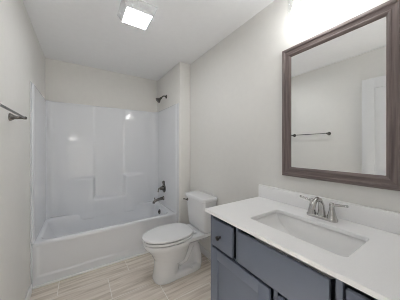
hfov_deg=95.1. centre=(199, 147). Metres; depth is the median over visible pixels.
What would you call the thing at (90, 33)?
ceiling
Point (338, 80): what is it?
mirror glass
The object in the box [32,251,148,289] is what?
trim
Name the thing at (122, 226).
basin
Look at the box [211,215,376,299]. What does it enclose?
vanity cabinet
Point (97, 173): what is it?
bathtub
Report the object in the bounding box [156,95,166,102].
shower
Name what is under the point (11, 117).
towel bar
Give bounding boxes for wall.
[0,0,44,299]
[45,58,156,111]
[157,62,189,223]
[190,0,399,252]
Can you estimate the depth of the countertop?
0.87 m
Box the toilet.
[142,190,217,284]
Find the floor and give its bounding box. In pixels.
[30,253,210,299]
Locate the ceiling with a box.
[23,0,274,80]
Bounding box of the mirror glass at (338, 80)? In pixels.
[291,17,385,175]
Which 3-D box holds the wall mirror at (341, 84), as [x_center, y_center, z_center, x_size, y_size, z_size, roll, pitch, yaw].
[0.791,-0.257,1.115,0.025,0.929,0.625,0,0,-33]
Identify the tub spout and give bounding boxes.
[153,196,163,203]
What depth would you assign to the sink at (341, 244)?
1.02 m
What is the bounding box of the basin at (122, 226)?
[32,201,176,247]
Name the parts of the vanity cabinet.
drawer, door panel, cabinet door, cabinet door, drawer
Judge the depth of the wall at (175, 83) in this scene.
2.52 m
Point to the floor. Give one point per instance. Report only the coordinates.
(129, 279)
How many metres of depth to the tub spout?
2.83 m
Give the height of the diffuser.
0.003 m
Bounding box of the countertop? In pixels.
[205,184,399,299]
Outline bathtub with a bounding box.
[30,81,178,286]
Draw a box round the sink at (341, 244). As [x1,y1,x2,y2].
[254,213,365,278]
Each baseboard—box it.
[25,284,31,299]
[200,245,210,260]
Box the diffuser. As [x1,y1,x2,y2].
[123,7,151,28]
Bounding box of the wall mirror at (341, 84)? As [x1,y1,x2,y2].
[282,0,399,190]
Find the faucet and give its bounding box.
[300,195,348,222]
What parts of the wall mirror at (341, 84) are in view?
frame rail, frame rail, frame rail, frame rail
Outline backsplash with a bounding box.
[259,184,399,234]
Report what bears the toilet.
on the floor
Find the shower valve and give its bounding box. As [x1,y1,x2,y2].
[158,181,165,191]
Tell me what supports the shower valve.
attached to the bathtub
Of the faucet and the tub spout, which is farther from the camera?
the tub spout
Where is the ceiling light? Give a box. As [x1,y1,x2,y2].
[117,0,157,29]
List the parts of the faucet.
handle, spout, plate, handle, lever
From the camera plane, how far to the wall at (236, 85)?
1.62 m
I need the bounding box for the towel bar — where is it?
[0,103,26,120]
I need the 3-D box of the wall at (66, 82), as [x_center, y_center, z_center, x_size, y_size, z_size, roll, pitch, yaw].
[-1.290,0.082,2.905,1.787,2.489,0.120,0,0,-33]
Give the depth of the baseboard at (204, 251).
2.22 m
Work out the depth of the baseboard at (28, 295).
1.58 m
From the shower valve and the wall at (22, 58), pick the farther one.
the shower valve
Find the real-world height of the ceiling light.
0.070 m
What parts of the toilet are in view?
seat, seat lid, bowl, tank, tank lid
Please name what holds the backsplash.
attached to the wall at (236, 85)

